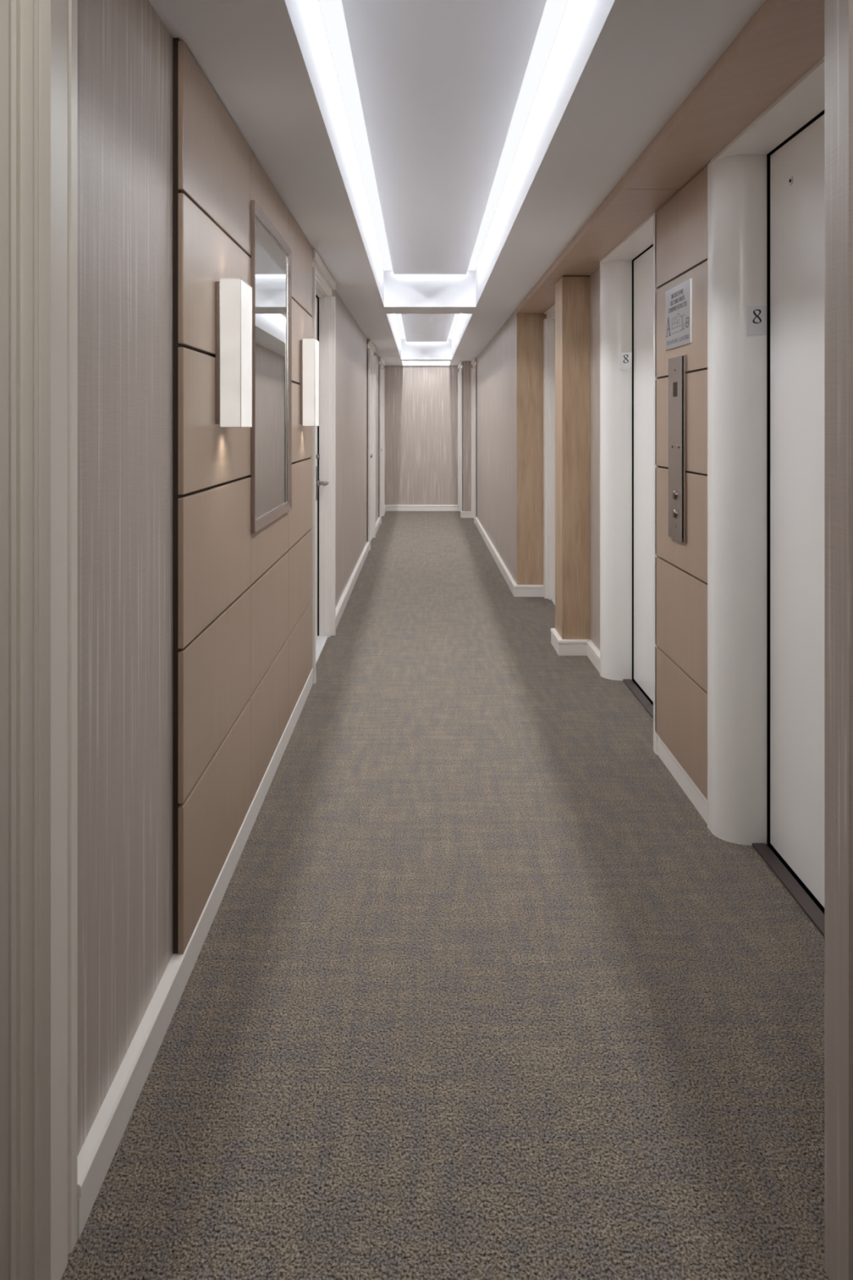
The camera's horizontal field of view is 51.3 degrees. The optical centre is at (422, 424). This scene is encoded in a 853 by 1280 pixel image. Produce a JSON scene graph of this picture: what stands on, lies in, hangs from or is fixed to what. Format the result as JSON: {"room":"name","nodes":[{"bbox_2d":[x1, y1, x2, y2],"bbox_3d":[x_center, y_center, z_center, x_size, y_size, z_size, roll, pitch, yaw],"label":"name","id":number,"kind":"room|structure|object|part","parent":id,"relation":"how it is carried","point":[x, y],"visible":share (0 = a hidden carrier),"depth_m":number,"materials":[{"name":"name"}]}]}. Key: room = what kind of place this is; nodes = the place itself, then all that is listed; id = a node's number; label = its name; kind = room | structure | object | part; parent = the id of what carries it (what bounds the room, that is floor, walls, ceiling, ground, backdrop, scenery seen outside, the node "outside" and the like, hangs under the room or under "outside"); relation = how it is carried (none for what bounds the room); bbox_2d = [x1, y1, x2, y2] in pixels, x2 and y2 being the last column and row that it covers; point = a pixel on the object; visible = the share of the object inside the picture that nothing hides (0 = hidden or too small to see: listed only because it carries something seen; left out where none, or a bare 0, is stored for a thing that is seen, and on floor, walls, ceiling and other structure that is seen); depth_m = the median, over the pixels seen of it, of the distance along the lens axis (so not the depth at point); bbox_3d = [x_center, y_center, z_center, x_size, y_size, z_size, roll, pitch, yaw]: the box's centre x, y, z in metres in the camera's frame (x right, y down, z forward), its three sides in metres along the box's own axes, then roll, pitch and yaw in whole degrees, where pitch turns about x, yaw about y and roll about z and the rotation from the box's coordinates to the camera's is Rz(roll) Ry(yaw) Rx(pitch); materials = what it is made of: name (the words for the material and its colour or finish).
{"room":"apartment building corridor","nodes":[
{"label":"apartment building corridor","id":0,"kind":"room"},
{"bbox_2d":[77,0,384,1155],"bbox_3d":[-0.674,0.215,7.650,0.160,2.270,12.500,0,0,0],"label":"wall","id":1,"kind":"structure","parent":0,"point":[125,49],"depth_m":1.77,"materials":[{"name":"wood"}]},
{"bbox_2d":[77,668,312,1238],"bbox_3d":[-0.580,1.305,3.040,0.028,0.090,3.132,0,0,0],"label":"baseboard","id":2,"kind":"structure","parent":1,"relation":"attached to","point":[98,1150],"depth_m":1.87,"materials":[{"name":"white paint"}]},
{"bbox_2d":[173,37,312,954],"bbox_3d":[-0.581,0.170,3.361,0.026,2.180,2.496,0,0,0],"label":"panelling","id":3,"kind":"object","parent":1,"relation":"attached to","point":[242,602],"visible":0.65,"depth_m":2.47,"materials":[{"name":"brown wood"}]},
{"bbox_3d":[-0.575,-0.736,2.528,0.013,0.354,0.831,0,0,0],"label":"panel","id":4,"kind":"part","parent":3,"relation":"part of","materials":[{"name":"beige wood"}]},
{"bbox_3d":[-0.575,-0.372,2.528,0.013,0.358,0.831,0,0,0],"label":"panel","id":5,"kind":"part","parent":3,"relation":"part of","materials":[{"name":"beige wood"}]},
{"bbox_3d":[-0.575,-0.009,2.528,0.013,0.351,0.831,0,0,0],"label":"panel","id":6,"kind":"part","parent":3,"relation":"part of","materials":[{"name":"beige wood"}]},
{"bbox_3d":[-0.575,0.354,2.528,0.013,0.358,0.831,0,0,0],"label":"panel","id":7,"kind":"part","parent":3,"relation":"part of","materials":[{"name":"beige wood"}]},
{"bbox_3d":[-0.575,0.722,2.528,0.013,0.360,0.831,0,0,0],"label":"panel","id":8,"kind":"part","parent":3,"relation":"part of","materials":[{"name":"beige wood"}]},
{"bbox_3d":[-0.575,1.085,2.528,0.013,0.350,0.831,0,0,0],"label":"panel","id":9,"kind":"part","parent":3,"relation":"part of","materials":[{"name":"beige wood"}]},
{"bbox_2d":[215,278,252,427],"bbox_3d":[-0.533,-0.196,2.520,0.070,0.410,0.160,0,0,0],"label":"wall sconce","id":10,"kind":"object","parent":3,"relation":"attached to","point":[233,297],"visible":1,"depth_m":2.44,"materials":[{"name":"white glass"}]},
{"bbox_3d":[-0.575,0.722,3.361,0.013,0.360,0.830,0,0,0],"label":"panel","id":11,"kind":"part","parent":3,"relation":"part of","materials":[{"name":"beige wood"}]},
{"bbox_3d":[-0.575,-0.736,3.361,0.013,0.354,0.830,0,0,0],"label":"panel","id":12,"kind":"part","parent":3,"relation":"part of","materials":[{"name":"beige wood"}]},
{"bbox_3d":[-0.575,0.354,3.361,0.013,0.358,0.830,0,0,0],"label":"panel","id":13,"kind":"part","parent":3,"relation":"part of","materials":[{"name":"beige wood"}]},
{"bbox_3d":[-0.575,1.085,3.361,0.013,0.350,0.830,0,0,0],"label":"panel","id":14,"kind":"part","parent":3,"relation":"part of","materials":[{"name":"beige wood"}]},
{"bbox_2d":[250,200,291,533],"bbox_3d":[-0.561,-0.191,3.361,0.013,1.104,0.830,0,0,0],"label":"wall mirror","id":15,"kind":"object","parent":3,"relation":"attached to","point":[270,255],"visible":0.99,"depth_m":3.32,"materials":[{"name":"grey mirror"}]},
{"bbox_3d":[-0.575,0.722,4.193,0.013,0.360,0.830,0,0,0],"label":"panel","id":16,"kind":"part","parent":3,"relation":"part of","materials":[{"name":"beige wood"}]},
{"bbox_3d":[-0.575,1.085,4.193,0.013,0.350,0.830,0,0,0],"label":"panel","id":17,"kind":"part","parent":3,"relation":"part of","materials":[{"name":"beige wood"}]},
{"bbox_3d":[-0.575,-0.736,4.193,0.013,0.354,0.830,0,0,0],"label":"panel","id":18,"kind":"part","parent":3,"relation":"part of","materials":[{"name":"beige wood"}]},
{"bbox_3d":[-0.575,0.354,4.193,0.013,0.358,0.830,0,0,0],"label":"panel","id":19,"kind":"part","parent":3,"relation":"part of","materials":[{"name":"beige wood"}]},
{"bbox_3d":[-0.575,-0.372,4.193,0.013,0.358,0.830,0,0,0],"label":"panel","id":20,"kind":"part","parent":3,"relation":"part of","materials":[{"name":"beige wood"}]},
{"bbox_3d":[-0.575,-0.009,4.193,0.013,0.351,0.830,0,0,0],"label":"panel","id":21,"kind":"part","parent":3,"relation":"part of","materials":[{"name":"beige wood"}]},
{"bbox_2d":[299,337,319,426],"bbox_3d":[-0.533,-0.196,4.205,0.070,0.410,0.160,0,0,0],"label":"wall sconce","id":22,"kind":"object","parent":3,"relation":"attached to","point":[308,347],"visible":1,"depth_m":4.13,"materials":[{"name":"white glass"}]},
{"bbox_2d":[310,248,335,684],"bbox_3d":[-0.635,0.218,5.170,0.154,2.264,1.100,0,0,0],"label":"door","id":23,"kind":"structure","parent":1,"relation":"in","point":[323,457],"depth_m":5.62,"materials":[{"name":"white paint"}]},
{"bbox_3d":[-0.682,0.269,5.170,0.040,2.127,0.892,0,0,0],"label":"panel","id":24,"kind":"part","parent":23,"relation":"part of","materials":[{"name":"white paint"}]},
{"bbox_3d":[-0.658,0.366,5.545,0.007,0.210,0.042,0,0,0],"label":"handle","id":25,"kind":"part","parent":23,"relation":"part of","materials":[{"name":"silver metal"}]},
{"bbox_3d":[-0.619,0.366,5.497,0.072,0.048,0.143,0,0,0],"label":"lever","id":26,"kind":"part","parent":23,"relation":"part of","materials":[{"name":"silver metal"}]},
{"bbox_2d":[335,542,369,629],"bbox_3d":[-0.580,1.305,7.635,0.028,0.090,3.820,0,0,0],"label":"baseboard","id":27,"kind":"structure","parent":1,"relation":"attached to","point":[341,605],"depth_m":7.06,"materials":[{"name":"white paint"}]},
{"bbox_2d":[367,339,375,550],"bbox_3d":[-0.635,0.218,10.090,0.154,2.264,1.080,0,0,0],"label":"door","id":28,"kind":"structure","parent":1,"relation":"in","point":[371,348],"depth_m":10.54,"materials":[{"name":"white paint"}]},
{"bbox_2d":[375,516,380,534],"bbox_3d":[-0.580,1.305,11.365,0.028,0.090,1.460,0,0,0],"label":"baseboard","id":29,"kind":"structure","parent":1,"relation":"attached to","point":[378,522],"depth_m":11.49,"materials":[{"name":"white paint"}]},
{"bbox_2d":[378,357,384,524],"bbox_3d":[-0.635,0.218,12.630,0.154,2.264,1.060,0,0,0],"label":"door","id":30,"kind":"structure","parent":1,"relation":"in","point":[381,371],"depth_m":13.07,"materials":[{"name":"white paint"}]},
{"bbox_2d":[384,365,459,505],"bbox_3d":[0.200,0.215,13.960,2.200,2.270,0.120,0,0,0],"label":"wall","id":31,"kind":"structure","parent":0,"point":[421,402],"depth_m":13.90,"materials":[{"name":"wood"}]},
{"bbox_2d":[386,505,457,511],"bbox_3d":[-0.003,1.305,13.886,1.126,0.090,0.027,0,0,0],"label":"baseboard","id":32,"kind":"structure","parent":31,"relation":"attached to","point":[388,508],"depth_m":13.88,"materials":[{"name":"white paint"}]},
{"bbox_2d":[60,511,829,1279],"bbox_3d":[0.000,1.375,5.950,3.400,0.050,16.300,0,0,0],"label":"floor","id":33,"kind":"structure","parent":0,"point":[476,988],"depth_m":2.05,"materials":[{"name":"carpet"}]},
{"bbox_2d":[551,275,590,655],"bbox_3d":[0.890,0.238,5.344,0.192,2.224,0.312,0,0,0],"label":"pilaster","id":34,"kind":"object","parent":33,"relation":"on","point":[570,636],"visible":0.91,"depth_m":5.21,"materials":[{"name":"brown wood"}]},
{"bbox_2d":[148,0,765,365],"bbox_3d":[0.275,-1.115,7.683,2.050,0.390,12.634,0,0,0],"label":"ceiling","id":35,"kind":"structure","parent":0,"point":[616,72],"depth_m":2.85,"materials":[{"name":"white paint"}]},
{"bbox_2d":[395,313,460,342],"bbox_3d":[0.060,-1.188,10.034,0.721,0.056,5.097,0,0,0],"label":"ceiling panel","id":36,"kind":"object","parent":35,"relation":"attached to","point":[412,327],"visible":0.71,"depth_m":10.57,"materials":[{"name":"white paint"}]},
{"bbox_2d":[317,0,568,274],"bbox_3d":[0.060,-1.188,4.479,0.721,0.056,4.957,0,0,0],"label":"ceiling panel","id":37,"kind":"object","parent":35,"relation":"attached to","point":[438,96],"visible":0.95,"depth_m":3.24,"materials":[{"name":"white paint"}]},
{"bbox_2d":[516,271,559,313],"bbox_3d":[1.022,-0.897,6.154,0.555,0.044,1.668,0,0,0],"label":"soffit panel","id":38,"kind":"object","parent":35,"relation":"attached to","point":[541,297],"visible":0.36,"depth_m":6.19,"materials":[{"name":"brown wood"}]},
{"bbox_2d":[546,177,680,278],"bbox_3d":[1.022,-0.897,4.312,0.555,0.044,2.008,0,0,0],"label":"soffit panel","id":39,"kind":"object","parent":35,"relation":"attached to","point":[622,211],"visible":0.43,"depth_m":3.95,"materials":[{"name":"brown wood"}]},
{"bbox_2d":[622,0,824,189],"bbox_3d":[1.022,-0.897,2.335,0.555,0.044,1.938,0,0,0],"label":"soffit panel","id":40,"kind":"object","parent":35,"relation":"attached to","point":[784,40],"visible":0.5,"depth_m":2.33,"materials":[{"name":"brown wood"}]},
{"bbox_2d":[462,360,472,511],"bbox_3d":[0.868,0.215,13.390,0.555,2.270,1.020,0,0,0],"label":"wall","id":41,"kind":"structure","parent":0,"point":[467,366],"depth_m":12.88,"materials":[{"name":"paper"}]},
{"bbox_2d":[457,361,462,517],"bbox_3d":[0.632,0.218,13.390,0.152,2.264,1.016,0,0,0],"label":"door","id":42,"kind":"structure","parent":41,"relation":"in","point":[460,365],"depth_m":12.88,"materials":[{"name":"white paint"}]},
{"bbox_2d":[461,511,471,517],"bbox_3d":[0.654,1.305,12.867,0.181,0.090,0.027,0,0,0],"label":"baseboard","id":43,"kind":"structure","parent":41,"relation":"attached to","point":[464,514],"depth_m":12.86,"materials":[{"name":"white paint"}]},
{"bbox_2d":[476,308,516,583],"bbox_3d":[0.945,0.215,9.942,0.400,2.270,5.876,0,0,0],"label":"wall","id":44,"kind":"structure","parent":0,"point":[496,364],"depth_m":8.52,"materials":[{"name":"paint"}]},
{"bbox_2d":[471,357,476,523],"bbox_3d":[0.786,0.218,12.510,0.154,2.264,0.740,0,0,0],"label":"door","id":45,"kind":"structure","parent":44,"relation":"in","point":[473,371],"depth_m":12.81,"materials":[{"name":"white paint"}]},
{"bbox_2d":[475,516,543,596],"bbox_3d":[0.838,1.305,9.540,0.241,0.090,5.160,0,0,0],"label":"baseboard","id":46,"kind":"structure","parent":44,"relation":"attached to","point":[517,590],"depth_m":7.35,"materials":[{"name":"white paint"}]},
{"bbox_2d":[516,313,546,584],"bbox_3d":[0.972,0.237,6.995,0.456,2.225,0.015,0,0,0],"label":"wall","id":47,"kind":"structure","parent":0,"point":[530,326],"depth_m":6.99,"materials":[{"name":"brown wood"}]},
{"bbox_2d":[590,266,599,650],"bbox_3d":[1.067,0.215,5.887,0.160,2.270,2.200,0,0,0],"label":"wall","id":48,"kind":"structure","parent":0,"point":[595,277],"depth_m":5.07,"materials":[{"name":"paint"}]},
{"bbox_2d":[543,303,555,604],"bbox_3d":[1.028,0.240,6.404,0.154,2.219,1.148,0,0,0],"label":"door","id":49,"kind":"structure","parent":48,"relation":"in","point":[549,322],"depth_m":6.85,"materials":[{"name":"white paint"}]},
{"bbox_2d":[586,640,599,673],"bbox_3d":[0.974,1.305,4.989,0.027,0.090,0.422,0,0,0],"label":"baseboard","id":50,"kind":"structure","parent":48,"relation":"attached to","point":[593,652],"depth_m":5.00,"materials":[{"name":"white paint"}]},
{"bbox_2d":[824,0,852,1279],"bbox_3d":[1.272,0.040,1.380,1.257,2.620,0.080,0,0,0],"label":"door frame","id":51,"kind":"structure","parent":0,"point":[838,14],"depth_m":1.38,"materials":[{"name":"wood"}]},
{"bbox_3d":[1.112,0.228,3.308,0.250,2.245,0.649,0,0,0],"label":"wall","id":52,"kind":"structure","parent":0,"visible":0},
{"bbox_2d":[600,211,659,755],"bbox_3d":[1.051,0.234,4.210,0.192,2.231,1.152,0,0,0],"label":"elevator","id":53,"kind":"object","parent":52,"relation":"attached to","point":[628,288],"visible":0.53,"depth_m":4.68,"materials":[{"name":"white metal"}]},
{"bbox_2d":[619,352,631,369],"bbox_3d":[1.072,-0.334,4.684,0.061,0.091,0.002,0,0,0],"label":"number plate","id":54,"kind":"object","parent":53,"relation":"attached to","point":[625,358],"visible":1,"depth_m":4.68,"materials":[{"name":"silver metal"}]},
{"bbox_3d":[1.081,1.346,4.217,0.045,0.008,0.944,0,0,0],"label":"sill","id":55,"kind":"part","parent":53,"relation":"part of","materials":[{"name":"grey metal"}]},
{"bbox_3d":[1.124,0.239,4.224,0.022,2.198,0.906,0,0,0],"label":"door","id":56,"kind":"part","parent":53,"relation":"part of","materials":[{"name":"white metal"}]},
{"bbox_2d":[655,165,707,799],"bbox_3d":[0.972,0.193,3.319,0.030,2.135,0.672,0,0,0],"label":"panelling","id":57,"kind":"object","parent":52,"relation":"attached to","point":[682,222],"visible":0.78,"depth_m":3.23,"materials":[{"name":"brown wood"}]},
{"bbox_2d":[668,355,687,543],"bbox_3d":[0.946,0.089,3.312,0.022,0.682,0.200,0,0,0],"label":"panel","id":58,"kind":"object","parent":57,"relation":"attached to","point":[677,366],"visible":1,"depth_m":3.27,"materials":[{"name":"silver metal"}]},
{"bbox_2d":[665,278,692,350],"bbox_3d":[0.954,-0.405,3.315,0.006,0.229,0.326,0,0,0],"label":"notice","id":59,"kind":"object","parent":57,"relation":"attached to","point":[678,300],"visible":1,"depth_m":3.29,"materials":[{"name":"silver metal"}]},
{"bbox_3d":[0.964,-0.715,3.319,0.013,0.312,0.670,0,0,0],"label":"panel","id":60,"kind":"part","parent":57,"relation":"part of","materials":[{"name":"beige wood"}]},
{"bbox_3d":[0.964,-0.372,3.319,0.013,0.360,0.670,0,0,0],"label":"panel","id":61,"kind":"part","parent":57,"relation":"part of","materials":[{"name":"beige wood"}]},
{"bbox_3d":[0.964,-0.009,3.319,0.013,0.352,0.670,0,0,0],"label":"panel","id":62,"kind":"part","parent":57,"relation":"part of","materials":[{"name":"beige wood"}]},
{"bbox_3d":[0.964,0.354,3.319,0.013,0.360,0.670,0,0,0],"label":"panel","id":63,"kind":"part","parent":57,"relation":"part of","materials":[{"name":"beige wood"}]},
{"bbox_3d":[0.964,0.722,3.319,0.013,0.362,0.670,0,0,0],"label":"panel","id":64,"kind":"part","parent":57,"relation":"part of","materials":[{"name":"beige wood"}]},
{"bbox_3d":[0.964,1.085,3.319,0.013,0.350,0.670,0,0,0],"label":"panel","id":65,"kind":"part","parent":57,"relation":"part of","materials":[{"name":"beige wood"}]},
{"bbox_2d":[657,733,707,824],"bbox_3d":[0.974,1.305,3.318,0.027,0.090,0.667,0,0,0],"label":"baseboard","id":66,"kind":"structure","parent":52,"relation":"attached to","point":[680,775],"depth_m":3.27,"materials":[{"name":"white paint"}]},
{"bbox_2d":[707,56,824,937],"bbox_3d":[1.051,0.234,2.405,0.192,2.231,1.152,0,0,0],"label":"elevator","id":67,"kind":"object","parent":52,"relation":"attached to","point":[766,187],"visible":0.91,"depth_m":2.83,"materials":[{"name":"white metal"}]},
{"bbox_2d":[746,306,766,334],"bbox_3d":[1.072,-0.334,2.849,0.061,0.091,0.002,0,0,0],"label":"number plate","id":68,"kind":"object","parent":67,"relation":"attached to","point":[756,315],"visible":1,"depth_m":2.85,"materials":[{"name":"silver metal"}]},
{"bbox_3d":[1.081,1.346,2.382,0.045,0.008,0.944,0,0,0],"label":"sill","id":69,"kind":"part","parent":67,"relation":"part of","materials":[{"name":"grey metal"}]},
{"bbox_3d":[1.124,0.239,2.389,0.022,2.198,0.906,0,0,0],"label":"door","id":70,"kind":"part","parent":67,"relation":"part of","materials":[{"name":"white metal"}]},
{"bbox_3d":[0.036,-1.125,1.408,1.214,0.290,0.084,0,0,0],"label":"wall","id":71,"kind":"structure","parent":0,"visible":0},
{"bbox_2d":[0,0,77,1279],"bbox_3d":[-1.236,0.040,1.412,1.329,2.620,0.118,0,0,0],"label":"trim","id":72,"kind":"structure","parent":71,"relation":"attached to","point":[38,38],"depth_m":1.37,"materials":[{"name":"beige wood"}]}
]}

